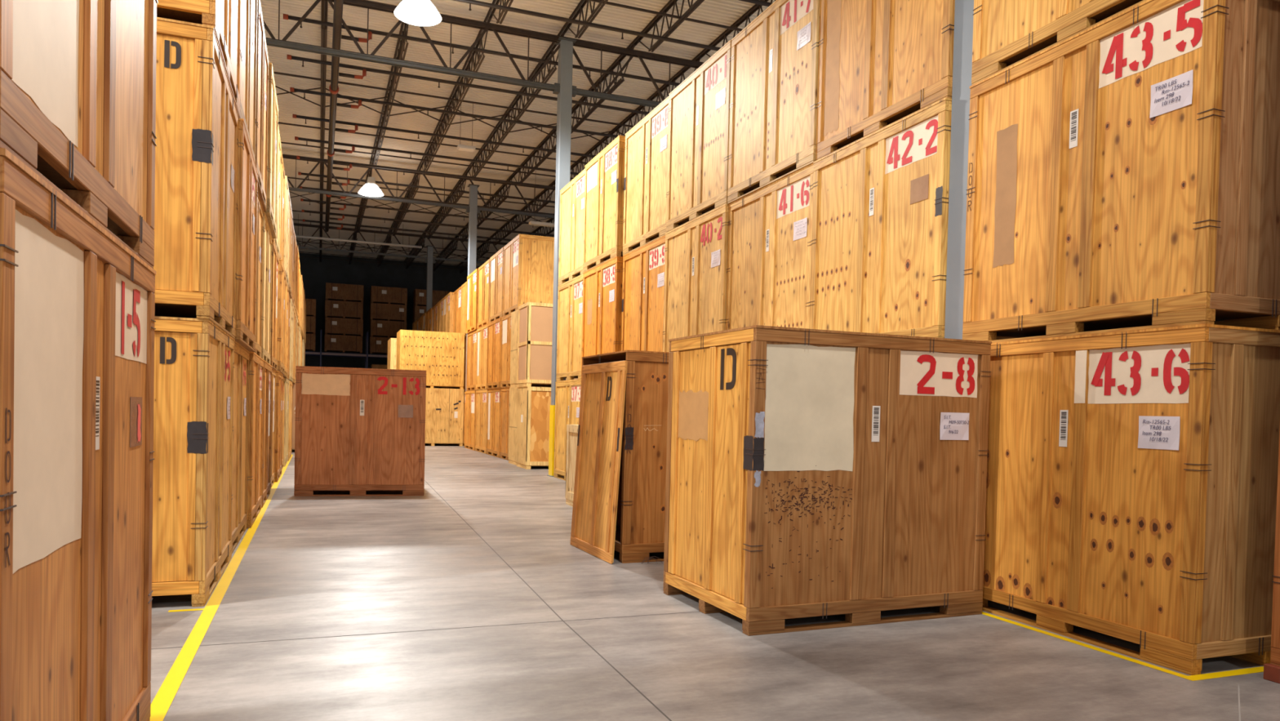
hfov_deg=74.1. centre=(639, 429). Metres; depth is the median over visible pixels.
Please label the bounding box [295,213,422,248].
pipe
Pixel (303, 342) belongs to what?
crate
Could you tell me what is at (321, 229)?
joist
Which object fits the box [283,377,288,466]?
crate
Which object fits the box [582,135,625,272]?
crate
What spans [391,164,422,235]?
joist
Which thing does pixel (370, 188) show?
light
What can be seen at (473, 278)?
crate
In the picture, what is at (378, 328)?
crate
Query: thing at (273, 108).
crate
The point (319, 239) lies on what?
cross bracing
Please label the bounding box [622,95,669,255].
crate
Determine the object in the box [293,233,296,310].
crate
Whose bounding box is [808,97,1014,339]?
crate
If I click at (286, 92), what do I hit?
cross bracing
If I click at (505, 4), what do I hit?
joist
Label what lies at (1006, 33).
crate
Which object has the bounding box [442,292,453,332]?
crate
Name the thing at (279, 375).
crate
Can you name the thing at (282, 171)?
crate
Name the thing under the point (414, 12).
light
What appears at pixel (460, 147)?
strip light
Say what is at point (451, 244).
joist
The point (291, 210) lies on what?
crate
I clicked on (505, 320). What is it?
crate
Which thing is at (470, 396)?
crate
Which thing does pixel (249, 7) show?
crate
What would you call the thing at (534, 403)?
box
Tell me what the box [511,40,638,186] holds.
joist
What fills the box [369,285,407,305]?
crate
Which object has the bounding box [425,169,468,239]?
joist
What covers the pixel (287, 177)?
rod
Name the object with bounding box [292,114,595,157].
branch
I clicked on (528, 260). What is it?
crate
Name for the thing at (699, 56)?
joist
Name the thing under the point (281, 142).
rod
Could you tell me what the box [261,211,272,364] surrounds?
crate
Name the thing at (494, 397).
crate
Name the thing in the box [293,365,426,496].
crate
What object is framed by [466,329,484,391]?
crate
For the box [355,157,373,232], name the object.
joist
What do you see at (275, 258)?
crate
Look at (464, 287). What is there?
crate
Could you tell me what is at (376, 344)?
crate
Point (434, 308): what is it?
crate
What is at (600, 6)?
joist
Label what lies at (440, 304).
crate
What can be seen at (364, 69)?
branch
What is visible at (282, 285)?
crate
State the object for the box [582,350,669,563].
crate
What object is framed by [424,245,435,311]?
steel column
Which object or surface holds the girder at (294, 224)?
attached to the steel column at (429, 261)
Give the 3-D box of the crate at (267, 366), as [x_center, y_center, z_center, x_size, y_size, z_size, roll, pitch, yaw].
[-6.654,0.024,13.339,1.468,2.190,2.168,1,1,-21]
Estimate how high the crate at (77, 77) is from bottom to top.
2.190 m
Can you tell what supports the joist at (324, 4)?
attached to the ceiling
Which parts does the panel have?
rail, rail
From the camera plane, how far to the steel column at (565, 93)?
19.58 m
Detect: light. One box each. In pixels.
[358,150,383,196]
[394,0,441,26]
[457,103,475,151]
[528,191,554,227]
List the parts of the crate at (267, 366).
corner post, rail, panel, rail, corner post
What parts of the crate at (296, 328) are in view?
lumber frame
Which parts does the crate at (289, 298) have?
lumber frame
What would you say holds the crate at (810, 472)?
on the floor
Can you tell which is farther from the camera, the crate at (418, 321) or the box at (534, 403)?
the crate at (418, 321)
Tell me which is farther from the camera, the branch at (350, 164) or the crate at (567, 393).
the branch at (350, 164)
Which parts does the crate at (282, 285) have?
corner post, rail, panel, rail, corner post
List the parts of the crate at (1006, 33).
corner post, panel, floor panel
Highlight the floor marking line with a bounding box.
[150,454,293,720]
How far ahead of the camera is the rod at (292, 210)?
40.18 m
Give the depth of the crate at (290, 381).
23.68 m
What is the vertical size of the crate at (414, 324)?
2.172 m
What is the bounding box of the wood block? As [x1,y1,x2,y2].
[1263,662,1279,683]
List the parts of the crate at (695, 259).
corner post, rail, roof panel, corner post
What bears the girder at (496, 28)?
attached to the steel column at (565, 93)
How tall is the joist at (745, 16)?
0.620 m
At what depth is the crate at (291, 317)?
23.59 m
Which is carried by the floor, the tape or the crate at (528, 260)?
the tape
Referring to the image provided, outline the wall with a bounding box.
[298,252,479,368]
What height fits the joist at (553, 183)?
0.620 m
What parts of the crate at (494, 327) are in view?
corner post, panel, rail, rail, corner post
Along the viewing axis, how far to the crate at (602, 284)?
16.28 m
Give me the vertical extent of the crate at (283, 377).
2.172 m
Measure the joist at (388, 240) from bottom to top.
0.620 m
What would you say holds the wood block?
on the floor
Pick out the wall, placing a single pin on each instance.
(315, 274)
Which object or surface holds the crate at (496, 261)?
on the crate at (494, 327)
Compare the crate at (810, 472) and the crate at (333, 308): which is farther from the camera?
the crate at (333, 308)
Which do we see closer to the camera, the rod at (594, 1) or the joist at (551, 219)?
the rod at (594, 1)
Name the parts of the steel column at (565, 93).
cap plate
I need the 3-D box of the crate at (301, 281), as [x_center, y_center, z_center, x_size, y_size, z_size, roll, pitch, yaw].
[-14.241,-4.980,33.762,1.460,2.172,2.160,1,1,-21]
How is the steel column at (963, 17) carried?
on the floor
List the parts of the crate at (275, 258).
corner post, rail, panel, rail, corner post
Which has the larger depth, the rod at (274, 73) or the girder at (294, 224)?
the girder at (294, 224)
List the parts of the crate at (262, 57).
corner post, rail, panel, rail, roof panel, corner post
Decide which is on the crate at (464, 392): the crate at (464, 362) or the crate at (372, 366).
the crate at (464, 362)
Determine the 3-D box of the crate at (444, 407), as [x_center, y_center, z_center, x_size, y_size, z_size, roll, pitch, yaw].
[-8.426,-0.524,34.128,2.370,2.280,1.605,1,1,-21]
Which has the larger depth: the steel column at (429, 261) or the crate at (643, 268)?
the steel column at (429, 261)
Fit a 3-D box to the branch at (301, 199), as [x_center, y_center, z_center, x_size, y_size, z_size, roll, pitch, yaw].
[-5.710,-9.273,38.206,17.800,0.322,0.112,1,1,-21]
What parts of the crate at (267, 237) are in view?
corner post, rail, panel, rail, corner post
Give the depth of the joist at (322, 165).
33.78 m
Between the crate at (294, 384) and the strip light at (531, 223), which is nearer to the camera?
the crate at (294, 384)
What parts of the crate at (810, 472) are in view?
corner post, rail, rail, rail, door, corner post, roof panel, rail, panel, rail, corner post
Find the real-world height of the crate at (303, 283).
2.172 m
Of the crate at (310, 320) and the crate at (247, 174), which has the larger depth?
the crate at (310, 320)
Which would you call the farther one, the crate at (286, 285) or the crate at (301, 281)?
the crate at (301, 281)
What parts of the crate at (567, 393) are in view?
corner post, rail, roof panel, rail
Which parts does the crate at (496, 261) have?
corner post, panel, rail, rail, corner post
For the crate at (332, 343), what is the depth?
51.46 m
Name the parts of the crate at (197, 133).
door, rail, rail, floor panel, roof panel, corner post, rail, panel, rail, corner post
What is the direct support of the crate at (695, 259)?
on the crate
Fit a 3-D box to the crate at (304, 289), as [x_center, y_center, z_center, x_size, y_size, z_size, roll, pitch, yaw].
[-15.766,-5.106,37.845,1.460,2.172,2.160,1,1,-21]
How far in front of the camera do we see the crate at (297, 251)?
27.64 m
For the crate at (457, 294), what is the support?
on the crate
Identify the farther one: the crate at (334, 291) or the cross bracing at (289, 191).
the crate at (334, 291)
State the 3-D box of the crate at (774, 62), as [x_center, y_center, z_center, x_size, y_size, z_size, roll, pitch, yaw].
[2.259,-4.091,10.660,1.468,2.190,2.128,1,1,-21]
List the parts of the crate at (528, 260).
corner post, panel, rail, rail, corner post, roof panel, rail, panel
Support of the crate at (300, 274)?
on the crate at (299, 331)
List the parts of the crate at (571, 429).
panel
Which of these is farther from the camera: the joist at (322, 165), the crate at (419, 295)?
the crate at (419, 295)
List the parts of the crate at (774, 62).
corner post, roof panel, rail, floor panel, rail, corner post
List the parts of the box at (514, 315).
panel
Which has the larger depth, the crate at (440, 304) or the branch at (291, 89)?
the crate at (440, 304)
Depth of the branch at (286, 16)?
18.92 m
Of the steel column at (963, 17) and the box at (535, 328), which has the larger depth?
the box at (535, 328)
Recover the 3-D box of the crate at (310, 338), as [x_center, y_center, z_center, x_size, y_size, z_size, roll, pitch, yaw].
[-20.496,-5.274,51.175,1.680,1.015,1.306,1,1,-21]
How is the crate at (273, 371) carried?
on the floor
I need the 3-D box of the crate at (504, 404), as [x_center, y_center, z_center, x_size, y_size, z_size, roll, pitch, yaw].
[-3.297,-0.173,25.740,1.468,2.190,2.168,1,1,-21]
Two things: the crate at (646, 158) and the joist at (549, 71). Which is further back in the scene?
the joist at (549, 71)
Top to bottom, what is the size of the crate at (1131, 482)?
2.190 m
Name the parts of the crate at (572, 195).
corner post, rail, floor panel, rail, roof panel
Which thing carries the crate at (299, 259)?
on the crate at (298, 326)
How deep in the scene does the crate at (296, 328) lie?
27.71 m
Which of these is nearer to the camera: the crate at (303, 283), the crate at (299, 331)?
the crate at (299, 331)
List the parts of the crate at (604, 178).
corner post, rail, panel, rail, roof panel, floor panel, corner post, rail, panel, rail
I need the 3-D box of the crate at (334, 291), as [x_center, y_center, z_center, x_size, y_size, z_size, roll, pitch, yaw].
[-18.119,-8.343,51.980,2.170,1.015,1.308,1,1,-21]
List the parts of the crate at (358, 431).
corner post, rail, rail, roof panel, corner post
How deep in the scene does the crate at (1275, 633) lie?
5.25 m
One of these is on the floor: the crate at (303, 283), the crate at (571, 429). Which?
the crate at (571, 429)
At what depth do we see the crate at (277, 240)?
16.24 m
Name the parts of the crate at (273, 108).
corner post, rail, panel, rail, roof panel, corner post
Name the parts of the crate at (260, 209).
rail, panel, rail, corner post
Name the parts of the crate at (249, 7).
corner post, rail, corner post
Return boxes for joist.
[319,228,322,262]
[320,0,328,162]
[320,162,324,229]
[348,226,357,264]
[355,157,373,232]
[370,21,408,168]
[377,229,392,266]
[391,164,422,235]
[404,230,426,268]
[419,12,493,174]
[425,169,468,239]
[432,233,460,271]
[457,236,491,273]
[458,174,513,242]
[466,26,567,180]
[488,0,513,24]
[490,180,555,244]
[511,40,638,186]
[528,217,555,236]
[555,53,704,182]
[563,0,608,38]
[634,0,704,52]
[700,0,776,57]
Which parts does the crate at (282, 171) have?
panel, rail, corner post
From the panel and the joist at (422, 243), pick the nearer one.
the panel
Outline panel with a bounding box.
[570,360,627,564]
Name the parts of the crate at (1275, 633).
rail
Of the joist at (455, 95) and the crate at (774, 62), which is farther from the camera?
the joist at (455, 95)
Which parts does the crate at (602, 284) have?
corner post, panel, rail, roof panel, corner post, rail, panel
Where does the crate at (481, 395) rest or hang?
on the floor
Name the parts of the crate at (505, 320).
corner post, rail, rail, panel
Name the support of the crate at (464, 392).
on the floor
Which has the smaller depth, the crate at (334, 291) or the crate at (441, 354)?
the crate at (441, 354)
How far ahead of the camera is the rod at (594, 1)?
17.57 m
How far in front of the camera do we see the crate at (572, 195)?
18.53 m
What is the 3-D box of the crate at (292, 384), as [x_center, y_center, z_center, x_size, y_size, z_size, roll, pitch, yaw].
[-11.325,-0.349,25.624,1.460,2.172,2.160,1,1,-21]
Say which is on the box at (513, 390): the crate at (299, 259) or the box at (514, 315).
the box at (514, 315)
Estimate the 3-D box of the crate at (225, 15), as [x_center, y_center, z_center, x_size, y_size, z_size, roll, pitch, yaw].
[-4.243,-4.164,7.119,1.468,2.190,2.168,1,1,-21]
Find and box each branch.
[283,13,680,86]
[286,54,649,115]
[289,87,618,137]
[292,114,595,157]
[294,136,579,175]
[296,155,555,188]
[297,172,555,203]
[299,186,555,217]
[300,198,533,227]
[302,209,554,236]
[302,219,512,240]
[452,0,720,51]
[737,0,772,7]
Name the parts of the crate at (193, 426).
door, rail, rail, roof panel, corner post, rail, panel, rail, corner post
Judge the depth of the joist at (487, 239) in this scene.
50.02 m
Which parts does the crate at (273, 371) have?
rail, panel, rail, corner post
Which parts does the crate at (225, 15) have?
floor panel, rail, corner post, rail, panel, corner post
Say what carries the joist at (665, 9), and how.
attached to the ceiling
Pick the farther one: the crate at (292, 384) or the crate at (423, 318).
the crate at (423, 318)
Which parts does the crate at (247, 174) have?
corner post, rail, rail, roof panel, panel, corner post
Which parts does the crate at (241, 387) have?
panel, rail, rail, roof panel, corner post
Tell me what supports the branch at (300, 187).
attached to the sprinkler
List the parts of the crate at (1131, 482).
panel, rail, rail, roof panel, corner post, rail, panel, rail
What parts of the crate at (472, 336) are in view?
lumber frame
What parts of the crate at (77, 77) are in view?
corner post, rail, floor panel, corner post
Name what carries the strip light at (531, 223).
hanging from the ceiling
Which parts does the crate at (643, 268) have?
corner post, rail, roof panel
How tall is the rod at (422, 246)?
0.040 m
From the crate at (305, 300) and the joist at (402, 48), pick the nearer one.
the joist at (402, 48)
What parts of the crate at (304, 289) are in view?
lumber frame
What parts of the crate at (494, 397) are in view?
corner post, rail, rail, corner post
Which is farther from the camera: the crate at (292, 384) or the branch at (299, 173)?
the branch at (299, 173)
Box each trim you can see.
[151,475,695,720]
[1237,684,1240,720]
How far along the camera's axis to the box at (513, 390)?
23.73 m
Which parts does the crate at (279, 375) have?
corner post, rail, panel, rail, corner post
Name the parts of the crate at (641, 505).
rail, floor panel, rail, rail, panel, roof panel, corner post, rail, rail, panel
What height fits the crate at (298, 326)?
2.172 m
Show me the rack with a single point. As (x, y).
(366, 355)
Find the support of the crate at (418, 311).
on the crate
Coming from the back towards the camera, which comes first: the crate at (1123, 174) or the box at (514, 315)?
the box at (514, 315)
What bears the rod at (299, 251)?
attached to the joist at (388, 240)
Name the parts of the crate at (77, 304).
corner post, rail, roof panel, rail, corner post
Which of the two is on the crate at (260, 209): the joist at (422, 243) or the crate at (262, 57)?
the crate at (262, 57)
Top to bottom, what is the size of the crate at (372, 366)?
1.550 m
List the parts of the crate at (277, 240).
rail, panel, rail, corner post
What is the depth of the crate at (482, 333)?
29.61 m
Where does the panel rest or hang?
on the floor
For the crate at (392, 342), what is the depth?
34.53 m
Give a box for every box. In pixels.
[508,386,517,465]
[510,309,551,387]
[515,386,551,469]
[516,302,576,386]
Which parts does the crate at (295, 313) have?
lumber frame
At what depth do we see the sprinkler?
21.54 m
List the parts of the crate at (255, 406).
corner post, rail, rail, roof panel, panel, corner post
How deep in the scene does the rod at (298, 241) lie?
47.98 m
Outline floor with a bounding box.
[150,443,1279,720]
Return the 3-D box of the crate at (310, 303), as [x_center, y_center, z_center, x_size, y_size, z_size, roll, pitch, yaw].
[-20.447,-7.343,51.129,1.680,1.015,1.306,1,1,-21]
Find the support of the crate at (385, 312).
on the crate at (378, 328)
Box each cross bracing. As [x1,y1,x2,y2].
[275,85,625,145]
[288,191,550,224]
[296,239,488,261]
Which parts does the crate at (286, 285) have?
lumber frame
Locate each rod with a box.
[265,37,661,102]
[273,71,634,127]
[278,122,588,164]
[280,142,573,179]
[287,177,555,207]
[292,209,553,236]
[297,240,489,258]
[298,251,479,266]
[422,246,495,253]
[586,0,742,31]
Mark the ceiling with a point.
(723, 12)
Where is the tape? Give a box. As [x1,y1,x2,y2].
[982,611,1263,680]
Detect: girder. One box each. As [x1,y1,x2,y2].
[262,0,703,107]
[282,154,555,218]
[293,222,508,263]
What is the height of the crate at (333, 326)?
1.015 m
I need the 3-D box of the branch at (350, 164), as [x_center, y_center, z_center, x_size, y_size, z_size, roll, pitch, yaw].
[-3.245,-8.945,31.704,17.800,0.322,0.112,1,1,-21]
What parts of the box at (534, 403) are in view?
panel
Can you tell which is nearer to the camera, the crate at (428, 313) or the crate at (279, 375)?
the crate at (279, 375)
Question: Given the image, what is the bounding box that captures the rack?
[305,329,387,368]
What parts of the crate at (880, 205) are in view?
corner post, panel, rail, roof panel, rail, corner post, rail, rail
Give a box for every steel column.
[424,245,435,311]
[462,183,479,447]
[546,36,576,476]
[944,0,973,339]
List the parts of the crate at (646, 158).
corner post, floor panel, rail, rail, roof panel, corner post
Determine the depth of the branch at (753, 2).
16.43 m
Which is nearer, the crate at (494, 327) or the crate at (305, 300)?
the crate at (494, 327)
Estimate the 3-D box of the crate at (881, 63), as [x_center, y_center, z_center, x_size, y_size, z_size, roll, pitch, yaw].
[3.033,-4.029,8.676,1.468,2.190,2.128,1,1,-21]
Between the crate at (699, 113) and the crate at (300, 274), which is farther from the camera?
the crate at (300, 274)
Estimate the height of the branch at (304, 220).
0.322 m
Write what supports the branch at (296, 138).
attached to the sprinkler
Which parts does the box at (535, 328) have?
lumber frame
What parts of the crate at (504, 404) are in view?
corner post, rail, panel, rail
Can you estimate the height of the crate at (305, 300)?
2.172 m
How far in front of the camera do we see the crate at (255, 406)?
11.26 m
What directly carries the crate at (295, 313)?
on the crate at (292, 384)
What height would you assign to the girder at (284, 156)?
1.222 m
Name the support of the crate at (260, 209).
on the crate at (255, 406)
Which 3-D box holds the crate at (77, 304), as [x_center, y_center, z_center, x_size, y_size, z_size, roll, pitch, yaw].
[-2.675,0.349,2.875,1.468,2.190,2.118,1,1,-21]
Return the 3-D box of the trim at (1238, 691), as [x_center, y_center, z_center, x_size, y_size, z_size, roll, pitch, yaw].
[3.384,1.543,4.788,0.008,0.001,0.813,2,2,35]
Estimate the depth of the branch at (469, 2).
17.60 m
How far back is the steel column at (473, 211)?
32.51 m
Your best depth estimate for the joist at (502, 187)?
37.45 m
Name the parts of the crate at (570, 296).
corner post, rail, roof panel, rail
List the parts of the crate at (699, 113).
corner post, floor panel, rail, roof panel, rail, corner post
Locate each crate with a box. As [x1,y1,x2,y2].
[0,0,158,268]
[0,147,156,720]
[151,315,235,606]
[153,17,239,338]
[156,0,241,117]
[231,341,249,553]
[235,118,257,351]
[239,0,257,162]
[246,351,264,528]
[254,189,263,357]
[255,0,269,211]
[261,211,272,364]
[262,360,272,507]
[264,62,278,238]
[270,238,279,370]
[270,367,275,488]
[274,128,281,256]
[274,370,283,481]
[277,258,286,374]
[279,147,284,264]
[281,377,284,469]
[283,278,288,377]
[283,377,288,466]
[284,175,289,287]
[284,293,290,379]
[288,198,293,297]
[288,298,293,381]
[288,380,292,460]
[290,223,294,302]
[291,307,296,382]
[291,383,293,452]
[292,315,297,383]
[292,383,295,449]
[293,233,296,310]
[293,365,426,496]
[295,244,298,319]
[297,258,300,325]
[297,325,298,365]
[297,326,301,365]
[298,274,301,327]
[300,275,302,333]
[300,333,302,365]
[302,283,303,338]
[302,288,305,340]
[302,339,304,365]
[304,300,306,347]
[305,298,315,316]
[305,333,315,351]
[306,315,315,333]
[324,299,363,319]
[324,316,363,336]
[324,334,362,353]
[325,282,364,302]
[368,336,390,355]
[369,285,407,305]
[369,302,406,321]
[369,320,406,337]
[370,364,386,368]
[386,337,444,388]
[395,329,464,388]
[412,305,432,322]
[412,320,416,330]
[413,288,450,306]
[416,317,420,330]
[420,312,426,330]
[425,307,431,331]
[425,387,464,445]
[431,303,437,331]
[436,297,443,332]
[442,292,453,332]
[453,286,461,333]
[460,281,466,337]
[462,391,465,446]
[463,337,482,391]
[464,390,475,450]
[466,268,478,333]
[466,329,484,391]
[475,324,506,390]
[475,389,487,453]
[476,258,489,328]
[486,317,542,388]
[486,387,501,457]
[488,247,503,322]
[499,386,510,460]
[500,312,544,387]
[502,234,554,316]
[553,379,581,480]
[555,274,582,382]
[558,168,585,286]
[564,424,578,506]
[581,256,622,379]
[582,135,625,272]
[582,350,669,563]
[621,235,665,351]
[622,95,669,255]
[662,204,728,351]
[662,324,991,635]
[666,40,731,232]
[724,163,813,329]
[727,0,819,204]
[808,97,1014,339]
[815,0,955,160]
[962,0,1279,342]
[971,0,1146,84]
[982,324,1279,675]
[1270,427,1279,666]
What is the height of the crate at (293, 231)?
2.172 m
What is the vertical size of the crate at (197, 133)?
2.190 m
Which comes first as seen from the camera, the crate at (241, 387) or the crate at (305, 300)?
the crate at (241, 387)
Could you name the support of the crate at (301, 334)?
on the crate
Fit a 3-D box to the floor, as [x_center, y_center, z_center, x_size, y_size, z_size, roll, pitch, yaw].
[-5.971,1.059,21.308,36.000,0.200,76.000,1,1,-21]
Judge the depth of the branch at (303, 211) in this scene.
38.87 m
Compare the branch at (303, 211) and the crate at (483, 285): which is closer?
the crate at (483, 285)
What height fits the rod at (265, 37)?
0.040 m
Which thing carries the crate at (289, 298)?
on the crate at (286, 380)
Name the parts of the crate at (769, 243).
corner post, rail, roof panel, corner post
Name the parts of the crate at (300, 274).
lumber frame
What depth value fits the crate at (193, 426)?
6.42 m
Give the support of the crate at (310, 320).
on the crate at (310, 338)
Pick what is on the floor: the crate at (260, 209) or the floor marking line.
the floor marking line
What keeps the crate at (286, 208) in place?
on the crate at (286, 285)
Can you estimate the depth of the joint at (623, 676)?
5.94 m
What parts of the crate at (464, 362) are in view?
lumber frame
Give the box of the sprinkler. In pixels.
[324,0,343,231]
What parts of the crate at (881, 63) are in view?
corner post, floor panel, rail, corner post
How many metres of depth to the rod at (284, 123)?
27.08 m
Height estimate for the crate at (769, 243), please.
2.190 m
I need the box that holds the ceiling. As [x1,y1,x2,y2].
[260,0,774,266]
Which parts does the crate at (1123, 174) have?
corner post, roof panel, rail, rail, panel, floor panel, corner post, rail, panel, rail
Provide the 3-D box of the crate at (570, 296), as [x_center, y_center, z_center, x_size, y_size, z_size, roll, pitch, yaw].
[-0.849,-2.152,18.764,1.468,2.190,2.128,1,1,-21]

